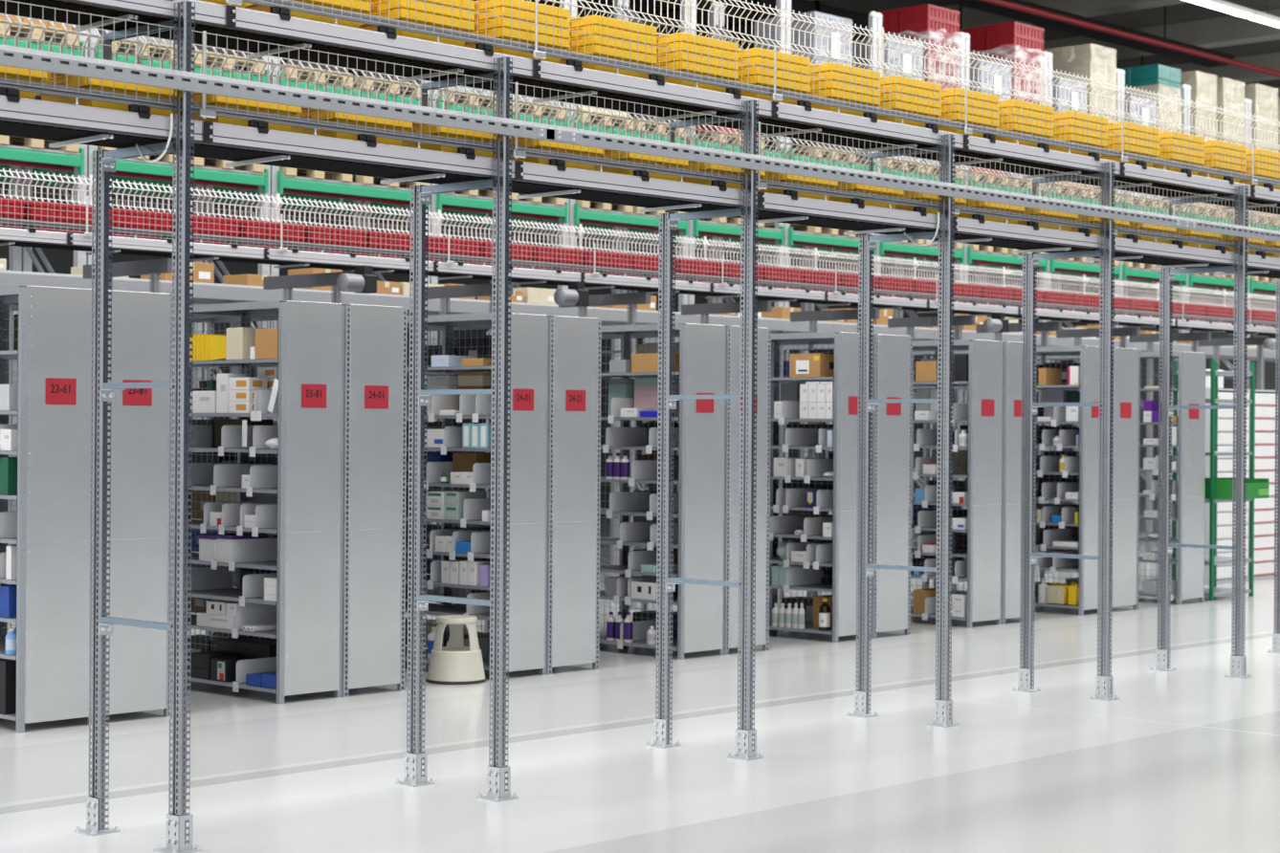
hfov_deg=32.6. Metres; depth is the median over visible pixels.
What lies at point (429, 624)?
carton
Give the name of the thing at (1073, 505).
carton
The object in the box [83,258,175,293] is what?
support frame
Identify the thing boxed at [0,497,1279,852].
floor
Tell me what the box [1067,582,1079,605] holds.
canister
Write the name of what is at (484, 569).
carton
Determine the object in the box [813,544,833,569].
divider
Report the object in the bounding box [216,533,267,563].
carton
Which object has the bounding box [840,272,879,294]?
crate
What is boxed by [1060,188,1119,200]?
wooden pallet
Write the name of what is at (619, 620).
bottle
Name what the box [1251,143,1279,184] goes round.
guard
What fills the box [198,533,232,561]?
carton
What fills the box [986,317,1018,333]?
carton
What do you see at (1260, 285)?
bay
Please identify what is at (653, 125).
wooden pallet
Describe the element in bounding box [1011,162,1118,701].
support frame
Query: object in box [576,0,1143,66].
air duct
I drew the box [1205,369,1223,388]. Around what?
storage box
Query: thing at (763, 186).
guard
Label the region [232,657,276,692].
divider
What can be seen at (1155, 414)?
carton
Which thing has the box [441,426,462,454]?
divider
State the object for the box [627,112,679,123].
load
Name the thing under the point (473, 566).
carton
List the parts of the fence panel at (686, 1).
fence post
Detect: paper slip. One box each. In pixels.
[242,419,246,446]
[267,377,278,413]
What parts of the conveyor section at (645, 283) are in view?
guide rail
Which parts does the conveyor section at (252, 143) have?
guide rail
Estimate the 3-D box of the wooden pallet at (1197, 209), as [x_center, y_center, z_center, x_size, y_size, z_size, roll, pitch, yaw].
[8.204,-3.264,33.529,1.100,0.144,0.790,0,0,43]
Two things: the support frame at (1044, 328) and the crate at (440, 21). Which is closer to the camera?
the crate at (440, 21)
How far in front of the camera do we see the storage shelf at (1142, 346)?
29.55 m
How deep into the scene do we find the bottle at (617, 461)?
15.78 m
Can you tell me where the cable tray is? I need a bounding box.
[939,0,1234,67]
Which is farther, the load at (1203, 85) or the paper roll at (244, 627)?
the load at (1203, 85)
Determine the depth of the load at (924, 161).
27.97 m
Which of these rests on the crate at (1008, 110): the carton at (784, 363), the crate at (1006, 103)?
the crate at (1006, 103)
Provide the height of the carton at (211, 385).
0.205 m
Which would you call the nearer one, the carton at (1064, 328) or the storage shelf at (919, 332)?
the storage shelf at (919, 332)
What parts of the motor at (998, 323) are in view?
motor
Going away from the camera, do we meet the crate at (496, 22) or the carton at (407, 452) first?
the crate at (496, 22)
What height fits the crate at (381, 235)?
0.200 m
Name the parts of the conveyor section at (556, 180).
guide rail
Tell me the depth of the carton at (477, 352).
14.96 m
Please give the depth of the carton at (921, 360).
18.82 m
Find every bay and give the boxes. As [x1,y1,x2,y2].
[0,25,88,546]
[22,28,271,552]
[201,57,431,574]
[362,0,570,574]
[507,0,689,565]
[618,0,785,565]
[716,0,877,526]
[809,12,965,508]
[898,32,1048,508]
[982,52,1121,503]
[1056,69,1187,482]
[1124,85,1248,478]
[1189,99,1279,389]
[1250,289,1279,337]
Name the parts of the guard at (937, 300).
guard post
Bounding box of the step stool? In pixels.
[426,615,485,684]
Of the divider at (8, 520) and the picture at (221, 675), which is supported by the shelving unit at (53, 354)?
the divider at (8, 520)
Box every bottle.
[5,627,16,655]
[427,625,436,660]
[440,472,447,484]
[605,453,614,479]
[606,612,615,640]
[613,453,621,479]
[615,611,623,641]
[620,453,630,480]
[623,612,632,642]
[646,625,656,645]
[772,603,779,626]
[778,603,786,627]
[785,603,793,628]
[792,603,798,628]
[798,603,805,629]
[818,597,830,631]
[958,430,968,446]
[1037,578,1048,603]
[1053,436,1059,445]
[1059,455,1064,472]
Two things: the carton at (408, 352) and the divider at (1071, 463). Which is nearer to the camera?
the carton at (408, 352)
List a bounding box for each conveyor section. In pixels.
[0,0,224,38]
[0,77,201,148]
[0,218,66,247]
[36,222,264,261]
[160,0,532,86]
[165,104,514,184]
[229,239,433,273]
[402,253,580,285]
[463,44,772,124]
[484,146,757,212]
[550,264,710,293]
[682,275,824,302]
[706,88,963,153]
[731,178,942,235]
[791,285,926,309]
[898,293,1017,315]
[905,122,1120,178]
[929,204,1103,253]
[1005,301,1099,322]
[1048,226,1236,268]
[1065,151,1250,199]
[1071,308,1175,327]
[1151,313,1236,332]
[1185,243,1279,282]
[1203,175,1279,218]
[1218,319,1276,337]
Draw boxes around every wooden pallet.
[0,19,78,48]
[0,134,78,152]
[40,146,176,163]
[98,38,176,62]
[150,154,264,172]
[153,49,264,75]
[216,165,352,182]
[243,64,353,88]
[296,172,425,189]
[327,75,420,99]
[398,181,495,198]
[404,88,496,110]
[478,98,565,120]
[478,189,564,205]
[516,197,633,212]
[542,110,633,131]
[610,118,684,138]
[611,203,683,216]
[696,131,764,148]
[698,217,764,226]
[761,223,855,237]
[771,146,856,163]
[838,232,924,243]
[855,156,924,173]
[906,163,962,179]
[907,239,962,248]
[931,243,1007,253]
[970,170,1008,186]
[978,245,1045,255]
[993,176,1046,190]
[1018,252,1086,262]
[1051,183,1087,198]
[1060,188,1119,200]
[1060,257,1119,265]
[1093,261,1156,269]
[1124,194,1156,208]
[1132,198,1186,213]
[1144,264,1185,270]
[1173,267,1219,276]
[1190,204,1220,218]
[1207,209,1247,220]
[1217,274,1236,279]
[1250,214,1279,226]
[1250,275,1279,283]
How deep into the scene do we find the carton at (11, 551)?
11.63 m
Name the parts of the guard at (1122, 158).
guard post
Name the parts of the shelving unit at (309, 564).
shelf, shelf, shelf, shelf, shelf, shelf, shelf, shelf, shelf, shelf, shelf, shelf, shelf, shelf, panel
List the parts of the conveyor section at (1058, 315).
guide rail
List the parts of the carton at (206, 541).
lid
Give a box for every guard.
[0,0,203,109]
[0,188,86,232]
[84,196,281,247]
[198,30,516,150]
[225,0,535,50]
[279,214,448,261]
[446,229,594,272]
[512,82,759,182]
[532,0,774,93]
[593,242,722,282]
[721,255,836,291]
[755,121,953,206]
[772,45,966,128]
[834,265,936,299]
[935,274,1025,306]
[952,154,1100,227]
[963,85,1123,155]
[1035,284,1101,312]
[1113,180,1236,244]
[1114,291,1183,318]
[1120,116,1253,178]
[1182,298,1250,324]
[1245,201,1279,251]
[1249,304,1276,327]
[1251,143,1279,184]
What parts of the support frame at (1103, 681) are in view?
plate, plate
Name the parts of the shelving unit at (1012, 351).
shelf, panel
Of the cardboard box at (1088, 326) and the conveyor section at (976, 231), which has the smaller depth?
the conveyor section at (976, 231)
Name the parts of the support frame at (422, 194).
plate, plate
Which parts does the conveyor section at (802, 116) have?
guide rail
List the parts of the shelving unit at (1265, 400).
drawer, drawer, drawer, drawer, drawer, drawer, drawer, drawer, drawer, drawer, drawer, drawer, drawer, drawer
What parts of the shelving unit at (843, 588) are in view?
shelf, shelf, shelf, shelf, shelf, shelf, shelf, shelf, shelf, panel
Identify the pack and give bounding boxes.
[427,373,458,376]
[458,373,493,375]
[805,381,819,384]
[819,381,834,384]
[1145,386,1173,388]
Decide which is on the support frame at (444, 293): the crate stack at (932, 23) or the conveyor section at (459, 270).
the conveyor section at (459, 270)
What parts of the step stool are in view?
leg, leg, leg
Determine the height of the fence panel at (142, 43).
0.450 m
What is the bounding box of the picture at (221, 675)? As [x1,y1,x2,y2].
[219,673,223,680]
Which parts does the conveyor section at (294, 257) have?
guide rail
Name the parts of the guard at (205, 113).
guard post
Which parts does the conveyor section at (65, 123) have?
guide rail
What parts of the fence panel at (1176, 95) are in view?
fence post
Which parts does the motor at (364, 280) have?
motor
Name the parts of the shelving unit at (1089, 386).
shelf, shelf, shelf, shelf, shelf, shelf, shelf, shelf, shelf, shelf, panel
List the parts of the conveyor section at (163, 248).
guide rail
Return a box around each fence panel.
[0,13,144,64]
[0,168,94,205]
[89,174,281,222]
[135,35,452,109]
[276,193,442,237]
[438,209,584,248]
[442,86,693,144]
[529,0,694,35]
[578,223,708,260]
[684,0,888,77]
[684,124,886,173]
[704,236,819,270]
[815,247,918,279]
[879,26,1048,105]
[879,155,1048,196]
[913,257,1007,286]
[1002,266,1088,294]
[1038,180,1181,215]
[1039,63,1182,132]
[1173,93,1279,152]
[1173,198,1279,231]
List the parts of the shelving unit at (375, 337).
panel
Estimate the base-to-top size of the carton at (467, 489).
0.196 m
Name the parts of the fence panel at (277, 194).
fence post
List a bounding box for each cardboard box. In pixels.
[140,262,214,283]
[222,274,276,286]
[255,328,278,359]
[287,267,342,291]
[375,281,400,294]
[436,284,475,299]
[477,290,523,302]
[591,305,628,308]
[631,353,679,373]
[635,295,656,310]
[711,312,736,315]
[761,307,800,319]
[789,353,834,377]
[813,595,832,629]
[821,320,845,322]
[822,308,872,324]
[873,308,893,325]
[913,588,936,614]
[915,361,952,381]
[951,314,986,331]
[1035,327,1063,335]
[1037,368,1061,385]
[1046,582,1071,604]
[1075,325,1113,338]
[1140,331,1162,342]
[1177,341,1191,344]
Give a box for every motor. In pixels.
[336,265,376,293]
[553,281,589,307]
[982,312,1008,332]
[1262,332,1278,350]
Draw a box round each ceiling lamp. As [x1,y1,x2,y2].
[1184,0,1255,18]
[1248,0,1279,27]
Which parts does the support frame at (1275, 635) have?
plate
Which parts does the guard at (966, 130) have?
guard post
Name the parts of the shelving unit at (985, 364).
shelf, shelf, shelf, shelf, shelf, shelf, shelf, shelf, shelf, panel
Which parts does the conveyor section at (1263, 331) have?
mesh fence panel, guide rail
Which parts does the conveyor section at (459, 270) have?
guide rail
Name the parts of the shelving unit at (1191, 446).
shelf, shelf, shelf, shelf, shelf, shelf, shelf, shelf, shelf, shelf, panel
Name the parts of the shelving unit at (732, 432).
shelf, panel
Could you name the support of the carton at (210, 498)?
on the shelving unit at (375, 337)
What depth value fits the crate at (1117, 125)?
13.72 m
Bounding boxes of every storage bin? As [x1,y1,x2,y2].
[190,333,194,360]
[194,333,198,360]
[198,333,203,360]
[202,333,207,360]
[207,333,226,360]
[1204,477,1268,499]
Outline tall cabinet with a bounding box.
[1159,388,1249,585]
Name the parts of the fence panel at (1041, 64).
fence post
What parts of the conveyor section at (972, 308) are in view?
guide rail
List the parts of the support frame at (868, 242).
plate, plate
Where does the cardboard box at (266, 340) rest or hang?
on the shelving unit at (309, 564)
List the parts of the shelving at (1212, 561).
post, post, shelf, shelf, shelf, shelf, post, shelf, shelf, post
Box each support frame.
[73,0,201,852]
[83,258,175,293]
[263,271,354,304]
[394,56,518,802]
[424,283,513,620]
[558,292,650,610]
[644,99,763,760]
[681,301,772,325]
[790,308,879,332]
[845,133,959,728]
[887,315,975,582]
[975,321,1061,575]
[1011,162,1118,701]
[1056,327,1140,504]
[1128,331,1211,551]
[1149,185,1251,679]
[1197,336,1268,390]
[1266,281,1279,653]
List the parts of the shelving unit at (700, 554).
shelf, shelf, shelf, shelf, shelf, shelf, shelf, shelf, shelf, shelf, shelf, shelf, panel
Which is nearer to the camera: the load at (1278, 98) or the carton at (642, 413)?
the carton at (642, 413)
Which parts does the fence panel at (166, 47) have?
fence post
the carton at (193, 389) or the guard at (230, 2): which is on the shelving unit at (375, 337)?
the carton at (193, 389)
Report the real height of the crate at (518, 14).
0.125 m
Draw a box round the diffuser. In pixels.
[1248,16,1279,27]
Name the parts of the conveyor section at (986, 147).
guide rail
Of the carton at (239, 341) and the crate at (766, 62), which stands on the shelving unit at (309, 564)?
the carton at (239, 341)
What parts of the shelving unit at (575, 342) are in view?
shelf, shelf, panel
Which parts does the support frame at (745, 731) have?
plate, plate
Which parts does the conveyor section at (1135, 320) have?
guide rail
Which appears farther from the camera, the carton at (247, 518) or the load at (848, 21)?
the load at (848, 21)
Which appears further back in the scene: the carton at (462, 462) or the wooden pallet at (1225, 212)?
the wooden pallet at (1225, 212)
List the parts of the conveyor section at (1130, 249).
guide rail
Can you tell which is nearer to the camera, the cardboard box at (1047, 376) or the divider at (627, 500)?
the divider at (627, 500)
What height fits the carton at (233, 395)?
0.069 m
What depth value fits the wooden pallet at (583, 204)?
23.69 m
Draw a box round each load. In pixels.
[0,14,72,30]
[51,26,173,45]
[154,44,258,59]
[234,57,347,72]
[328,68,419,84]
[399,86,496,95]
[479,94,559,105]
[542,105,628,116]
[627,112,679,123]
[665,125,757,136]
[754,11,852,66]
[760,133,851,151]
[851,35,923,80]
[851,148,920,161]
[921,158,958,167]
[932,166,1004,175]
[969,58,1011,100]
[1005,173,1037,178]
[1043,43,1116,122]
[1052,77,1086,113]
[1053,181,1082,187]
[1120,64,1180,132]
[1124,94,1156,127]
[1124,191,1152,198]
[1180,70,1216,140]
[1190,202,1216,208]
[1215,77,1244,145]
[1244,83,1278,152]
[1277,97,1279,153]
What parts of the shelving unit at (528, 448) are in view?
shelf, shelf, shelf, shelf, shelf, shelf, shelf, shelf, shelf, shelf, shelf, shelf, panel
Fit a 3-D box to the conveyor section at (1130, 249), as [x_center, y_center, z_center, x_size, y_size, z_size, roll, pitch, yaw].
[3.297,-1.144,14.181,0.483,0.176,1.673,0,0,43]
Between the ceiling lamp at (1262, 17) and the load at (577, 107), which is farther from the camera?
the ceiling lamp at (1262, 17)
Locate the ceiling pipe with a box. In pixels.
[978,0,1279,77]
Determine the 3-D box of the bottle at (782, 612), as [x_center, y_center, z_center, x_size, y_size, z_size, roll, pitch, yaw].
[1.109,1.467,17.008,0.060,0.185,0.060,0,0,43]
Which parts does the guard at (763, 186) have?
guard post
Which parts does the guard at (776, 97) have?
guard post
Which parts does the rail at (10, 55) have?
splice plate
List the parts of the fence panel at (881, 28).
fence post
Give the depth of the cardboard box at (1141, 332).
29.82 m
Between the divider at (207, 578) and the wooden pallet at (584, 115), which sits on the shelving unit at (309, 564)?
the divider at (207, 578)
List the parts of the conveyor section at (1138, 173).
guide rail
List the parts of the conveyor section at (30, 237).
guide rail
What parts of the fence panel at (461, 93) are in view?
fence post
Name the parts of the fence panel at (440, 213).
fence post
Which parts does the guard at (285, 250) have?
guard post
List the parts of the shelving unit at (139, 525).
panel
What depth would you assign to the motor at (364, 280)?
16.78 m
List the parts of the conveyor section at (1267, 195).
guide rail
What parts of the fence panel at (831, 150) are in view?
fence post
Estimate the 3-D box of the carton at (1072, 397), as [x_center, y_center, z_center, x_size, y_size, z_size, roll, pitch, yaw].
[3.939,-0.176,19.518,0.138,0.263,0.230,0,0,43]
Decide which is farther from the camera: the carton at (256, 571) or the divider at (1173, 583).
the divider at (1173, 583)
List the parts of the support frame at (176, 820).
plate, plate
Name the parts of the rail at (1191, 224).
splice plate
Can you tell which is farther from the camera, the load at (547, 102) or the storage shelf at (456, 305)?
the load at (547, 102)
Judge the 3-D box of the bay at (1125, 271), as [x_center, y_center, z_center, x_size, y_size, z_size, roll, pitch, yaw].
[7.133,-1.738,32.503,1.219,6.805,1.899,0,0,43]
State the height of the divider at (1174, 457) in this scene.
0.186 m
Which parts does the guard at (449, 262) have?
guard post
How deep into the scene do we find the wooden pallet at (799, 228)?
26.68 m
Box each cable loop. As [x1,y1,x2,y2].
[135,113,173,162]
[904,212,939,245]
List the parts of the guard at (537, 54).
guard post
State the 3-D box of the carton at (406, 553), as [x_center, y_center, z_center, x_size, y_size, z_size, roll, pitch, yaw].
[-1.626,0.945,15.562,0.414,0.166,0.225,0,0,43]
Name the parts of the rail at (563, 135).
splice plate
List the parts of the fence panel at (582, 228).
fence post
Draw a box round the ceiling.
[819,0,1279,88]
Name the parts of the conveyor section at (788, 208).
guide rail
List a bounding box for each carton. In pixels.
[0,258,6,270]
[0,384,18,411]
[0,429,18,450]
[0,457,17,495]
[0,584,17,617]
[0,659,16,714]
[5,545,17,579]
[13,314,18,350]
[70,265,129,278]
[172,635,212,661]
[173,489,190,518]
[187,563,222,568]
[187,587,236,613]
[188,388,198,413]
[188,528,217,551]
[188,650,238,669]
[188,666,210,680]
[189,333,225,359]
[189,419,212,424]
[189,452,237,463]
[190,391,216,413]
[190,489,215,519]
[197,612,235,629]
[198,380,207,391]
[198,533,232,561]
[206,599,237,616]
[207,380,216,391]
[209,511,221,526]
[210,656,255,682]
[212,419,214,447]
[212,632,253,650]
[214,419,272,448]
[215,490,277,502]
[216,374,246,413]
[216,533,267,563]
[216,637,276,659]
[221,460,254,463]
[225,327,265,359]
[226,601,265,617]
[228,377,267,390]
[228,390,255,401]
[228,401,254,413]
[232,567,253,587]
[242,475,277,488]
[243,514,255,522]
[243,521,264,529]
[245,671,276,687]
[249,347,255,359]
[253,494,277,502]
[254,569,277,574]
[254,636,276,640]
[255,453,277,464]
[258,367,278,378]
[258,532,277,538]
[261,672,276,689]
[264,577,277,586]
[264,585,277,595]
[264,594,276,601]
[267,378,278,390]
[273,454,277,464]
[400,282,444,295]
[404,617,436,644]
[405,485,411,512]
[405,520,432,543]
[405,552,410,573]
[405,583,410,599]
[406,351,412,367]
[406,388,411,415]
[406,420,411,445]
[406,451,441,480]
[406,524,456,544]
[410,486,480,510]
[420,620,467,647]
[422,586,470,603]
[423,553,456,573]
[424,345,457,367]
[424,421,476,429]
[424,429,443,447]
[425,385,458,415]
[426,490,447,506]
[426,505,444,519]
[428,452,452,462]
[429,375,458,385]
[431,355,477,367]
[435,535,449,551]
[439,410,459,415]
[441,559,467,583]
[444,490,486,506]
[444,505,463,520]
[445,535,456,552]
[449,559,477,584]
[450,471,472,484]
[452,452,490,472]
[456,525,490,529]
[456,541,480,553]
[456,556,487,559]
[457,337,485,358]
[458,375,493,386]
[458,386,493,416]
[459,559,488,585]
[462,358,493,366]
[462,423,470,448]
[462,472,486,485]
[463,632,489,639]
[467,559,492,585]
[470,423,479,448]
[470,589,489,593]
[479,423,493,448]
[479,564,492,586]
[482,510,492,521]
[485,334,493,358]
[513,287,556,305]
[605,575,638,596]
[608,378,634,384]
[608,384,634,415]
[609,360,631,373]
[620,408,653,417]
[631,580,672,600]
[632,611,677,621]
[633,489,673,494]
[633,515,659,522]
[634,377,679,384]
[634,384,679,418]
[638,343,679,353]
[638,454,678,460]
[640,411,673,417]
[640,422,678,444]
[640,563,678,573]
[654,547,678,564]
[670,614,677,638]
[672,460,678,479]
[736,311,761,317]
[772,564,795,586]
[773,401,781,411]
[773,411,781,419]
[773,457,804,476]
[779,565,806,586]
[780,382,805,401]
[781,537,811,542]
[781,596,813,620]
[782,480,813,488]
[782,509,828,517]
[783,361,789,377]
[786,423,833,428]
[791,550,806,562]
[795,459,808,477]
[799,384,808,402]
[799,402,808,419]
[805,490,816,507]
[806,605,813,622]
[808,384,816,402]
[808,402,816,419]
[809,349,834,353]
[809,565,832,583]
[811,539,832,543]
[813,480,833,489]
[816,384,825,402]
[816,402,825,419]
[822,522,833,537]
[825,384,834,402]
[825,402,834,419]
[827,430,833,446]
[828,451,833,459]
[912,504,961,524]
[912,554,932,567]
[913,571,924,575]
[914,411,939,419]
[914,487,938,502]
[915,389,929,411]
[918,530,967,550]
[920,358,952,361]
[922,543,938,552]
[923,463,938,474]
[927,480,965,492]
[929,389,956,420]
[931,449,968,473]
[932,555,964,562]
[949,590,967,594]
[949,593,967,608]
[949,607,967,617]
[950,431,954,445]
[950,491,968,504]
[950,517,967,529]
[952,508,967,518]
[953,354,969,381]
[957,535,967,551]
[959,425,968,429]
[964,478,968,491]
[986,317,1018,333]
[1035,474,1052,496]
[1035,503,1054,519]
[1035,525,1042,542]
[1035,582,1059,596]
[1036,364,1043,385]
[1036,407,1043,421]
[1036,425,1077,444]
[1036,455,1043,470]
[1037,417,1059,421]
[1037,509,1042,522]
[1037,548,1078,551]
[1043,362,1080,385]
[1043,390,1078,421]
[1043,451,1080,456]
[1043,525,1079,541]
[1045,474,1077,483]
[1052,514,1072,523]
[1052,540,1079,547]
[1055,504,1079,507]
[1063,328,1096,338]
[1065,406,1080,421]
[1065,491,1079,499]
[1065,577,1079,584]
[1067,366,1080,385]
[1067,392,1080,402]
[1075,512,1079,524]
[1076,435,1080,445]
[1142,551,1159,560]
[1142,578,1160,595]
[1143,400,1160,411]
[1143,411,1151,422]
[1143,439,1161,444]
[1143,458,1155,470]
[1143,489,1151,494]
[1144,509,1161,518]
[1151,411,1160,422]
[1171,416,1178,422]
[1171,426,1178,445]
[1171,462,1177,470]
[1247,345,1257,348]
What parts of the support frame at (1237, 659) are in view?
plate, plate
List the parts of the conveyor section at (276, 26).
guide rail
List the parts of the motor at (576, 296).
motor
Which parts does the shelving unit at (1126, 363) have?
shelf, panel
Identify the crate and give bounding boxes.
[0,65,47,99]
[0,198,26,228]
[22,199,95,233]
[35,76,176,116]
[39,71,77,82]
[109,207,172,240]
[170,214,241,245]
[171,93,301,132]
[198,0,245,8]
[238,219,306,250]
[244,0,370,28]
[289,110,411,146]
[301,107,322,112]
[303,224,368,255]
[358,8,474,46]
[364,0,474,21]
[364,230,413,258]
[367,0,474,10]
[400,124,510,157]
[412,122,428,126]
[425,236,481,264]
[463,27,569,63]
[469,17,569,39]
[472,0,569,19]
[472,6,569,28]
[478,241,534,268]
[509,138,603,170]
[531,245,585,272]
[559,44,657,78]
[567,24,657,45]
[568,34,657,55]
[570,15,657,36]
[582,249,633,276]
[593,151,688,181]
[630,254,677,278]
[646,61,738,92]
[655,32,738,51]
[655,51,738,70]
[656,42,738,61]
[675,258,721,283]
[679,161,765,189]
[719,262,763,286]
[732,74,810,105]
[735,47,810,66]
[736,56,810,75]
[737,66,810,84]
[755,173,838,200]
[761,265,804,289]
[801,269,842,292]
[805,88,881,116]
[807,62,881,80]
[808,71,881,88]
[809,80,881,97]
[828,182,904,208]
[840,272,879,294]
[874,101,941,127]
[877,276,915,298]
[879,75,941,91]
[879,84,941,100]
[879,92,941,109]
[894,191,967,217]
[913,279,940,300]
[936,111,999,137]
[938,88,999,103]
[939,104,999,119]
[940,95,999,111]
[951,282,981,304]
[958,199,1025,224]
[980,285,1014,306]
[994,123,1054,147]
[997,99,1054,113]
[997,114,1054,130]
[998,107,1054,122]
[1012,287,1042,308]
[1016,207,1079,231]
[1042,290,1073,310]
[1048,133,1108,158]
[1051,110,1108,125]
[1052,118,1108,132]
[1052,126,1108,139]
[1070,215,1129,238]
[1072,293,1103,312]
[1101,143,1160,167]
[1102,296,1129,315]
[1104,136,1160,149]
[1106,129,1160,142]
[1107,121,1160,134]
[1122,221,1176,243]
[1128,298,1155,317]
[1152,153,1204,175]
[1154,300,1181,319]
[1157,131,1204,144]
[1157,145,1204,157]
[1159,138,1204,151]
[1169,228,1222,249]
[1179,303,1206,321]
[1197,160,1246,182]
[1202,154,1246,166]
[1203,139,1247,152]
[1203,147,1247,158]
[1204,305,1230,323]
[1217,234,1264,254]
[1229,307,1254,325]
[1239,168,1279,190]
[1243,154,1279,166]
[1244,148,1279,159]
[1244,161,1279,173]
[1253,309,1275,326]
[1259,240,1279,258]
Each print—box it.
[220,384,225,391]
[430,498,438,503]
[430,512,438,516]
[829,362,834,369]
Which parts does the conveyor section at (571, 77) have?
guide rail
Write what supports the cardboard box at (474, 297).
on the storage shelf at (456, 305)
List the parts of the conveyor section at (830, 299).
guide rail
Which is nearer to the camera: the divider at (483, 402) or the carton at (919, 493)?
the divider at (483, 402)
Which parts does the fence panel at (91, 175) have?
fence post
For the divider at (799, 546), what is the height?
0.186 m
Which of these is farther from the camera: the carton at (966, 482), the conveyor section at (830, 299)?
the conveyor section at (830, 299)
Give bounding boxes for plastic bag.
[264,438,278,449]
[775,539,796,560]
[822,471,833,478]
[1146,531,1159,539]
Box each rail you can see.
[0,44,555,141]
[536,125,1185,228]
[1175,217,1279,242]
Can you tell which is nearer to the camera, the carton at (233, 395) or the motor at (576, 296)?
the carton at (233, 395)
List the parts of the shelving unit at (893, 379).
panel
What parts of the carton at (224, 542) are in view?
lid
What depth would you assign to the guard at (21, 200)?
14.86 m
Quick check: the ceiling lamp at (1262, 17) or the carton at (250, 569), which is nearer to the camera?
the carton at (250, 569)
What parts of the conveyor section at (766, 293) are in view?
guide rail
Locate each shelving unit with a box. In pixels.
[0,285,94,733]
[0,289,175,716]
[172,300,344,704]
[174,304,407,697]
[404,312,549,680]
[407,315,601,674]
[484,323,726,660]
[601,326,771,655]
[640,331,874,642]
[774,333,912,639]
[778,339,1003,628]
[816,341,1037,624]
[910,346,1102,616]
[927,348,1140,612]
[1035,352,1205,605]
[1247,389,1278,581]
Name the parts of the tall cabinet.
drawer, drawer, drawer, drawer, drawer, drawer, drawer, drawer, drawer, drawer, drawer, drawer, drawer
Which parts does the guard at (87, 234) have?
guard post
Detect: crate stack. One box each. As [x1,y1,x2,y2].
[867,3,961,88]
[959,21,1045,105]
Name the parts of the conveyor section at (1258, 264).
guide rail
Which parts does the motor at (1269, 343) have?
motor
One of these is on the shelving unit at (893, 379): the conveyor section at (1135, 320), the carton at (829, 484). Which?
the carton at (829, 484)
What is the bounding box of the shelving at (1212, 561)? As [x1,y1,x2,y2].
[1171,359,1255,600]
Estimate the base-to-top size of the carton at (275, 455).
0.198 m
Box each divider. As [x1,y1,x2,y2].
[0,424,18,429]
[0,511,17,538]
[0,552,6,578]
[173,463,233,491]
[187,566,232,591]
[188,424,212,447]
[199,501,262,533]
[210,463,271,495]
[211,536,272,570]
[218,425,255,456]
[218,502,277,534]
[228,538,277,571]
[231,604,276,639]
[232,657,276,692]
[236,503,277,535]
[239,573,277,606]
[246,464,277,497]
[249,425,278,457]
[250,389,262,420]
[251,505,277,536]
[255,389,278,420]
[423,462,452,490]
[426,528,478,558]
[427,558,479,589]
[428,395,458,421]
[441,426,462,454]
[446,637,491,658]
[449,529,492,560]
[456,394,477,422]
[460,498,492,528]
[463,592,489,616]
[467,531,492,561]
[469,463,492,491]
[472,394,493,422]
[602,427,647,453]
[606,491,650,518]
[608,397,634,423]
[613,575,656,604]
[617,521,659,549]
[617,619,658,649]
[624,550,659,577]
[624,576,659,605]
[628,460,672,486]
[645,427,679,453]
[646,493,678,520]
[647,523,678,551]
[769,514,805,540]
[772,487,811,512]
[778,400,799,424]
[782,428,819,452]
[782,487,820,513]
[783,541,821,567]
[783,566,821,593]
[784,458,823,483]
[800,516,833,542]
[803,459,833,483]
[803,543,833,569]
[813,489,833,514]
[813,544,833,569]
[816,428,833,452]
[912,457,938,479]
[913,428,939,451]
[914,534,938,558]
[915,510,938,533]
[921,557,954,581]
[922,485,955,507]
[922,596,937,620]
[949,403,968,425]
[951,429,968,451]
[951,560,967,584]
[1035,550,1063,573]
[1037,456,1065,477]
[1038,482,1068,504]
[1039,429,1059,450]
[1039,506,1069,528]
[1040,529,1070,551]
[1050,551,1079,573]
[1051,406,1065,426]
[1054,482,1079,504]
[1056,429,1080,450]
[1059,507,1079,529]
[1061,456,1080,478]
[1148,479,1175,500]
[1152,455,1177,475]
[1169,481,1177,501]
[1169,503,1177,523]
[1169,579,1177,600]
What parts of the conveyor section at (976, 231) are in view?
guide rail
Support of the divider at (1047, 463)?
on the shelving unit at (1089, 386)
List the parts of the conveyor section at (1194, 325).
guide rail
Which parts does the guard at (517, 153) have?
guard post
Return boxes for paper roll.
[242,622,276,631]
[250,624,276,632]
[794,529,803,535]
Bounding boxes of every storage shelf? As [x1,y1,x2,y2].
[0,269,91,288]
[93,277,284,304]
[228,287,449,587]
[407,298,594,317]
[594,307,721,326]
[671,314,834,490]
[778,322,934,565]
[913,328,1023,479]
[1035,334,1101,347]
[1053,339,1179,503]
[1140,343,1246,386]
[1205,348,1278,360]
[1262,357,1278,390]
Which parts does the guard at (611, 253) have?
guard post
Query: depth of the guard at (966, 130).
12.79 m
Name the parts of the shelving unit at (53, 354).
shelf, shelf, shelf, shelf, shelf, shelf, shelf, shelf, shelf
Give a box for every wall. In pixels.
[0,0,1140,524]
[1139,289,1278,498]

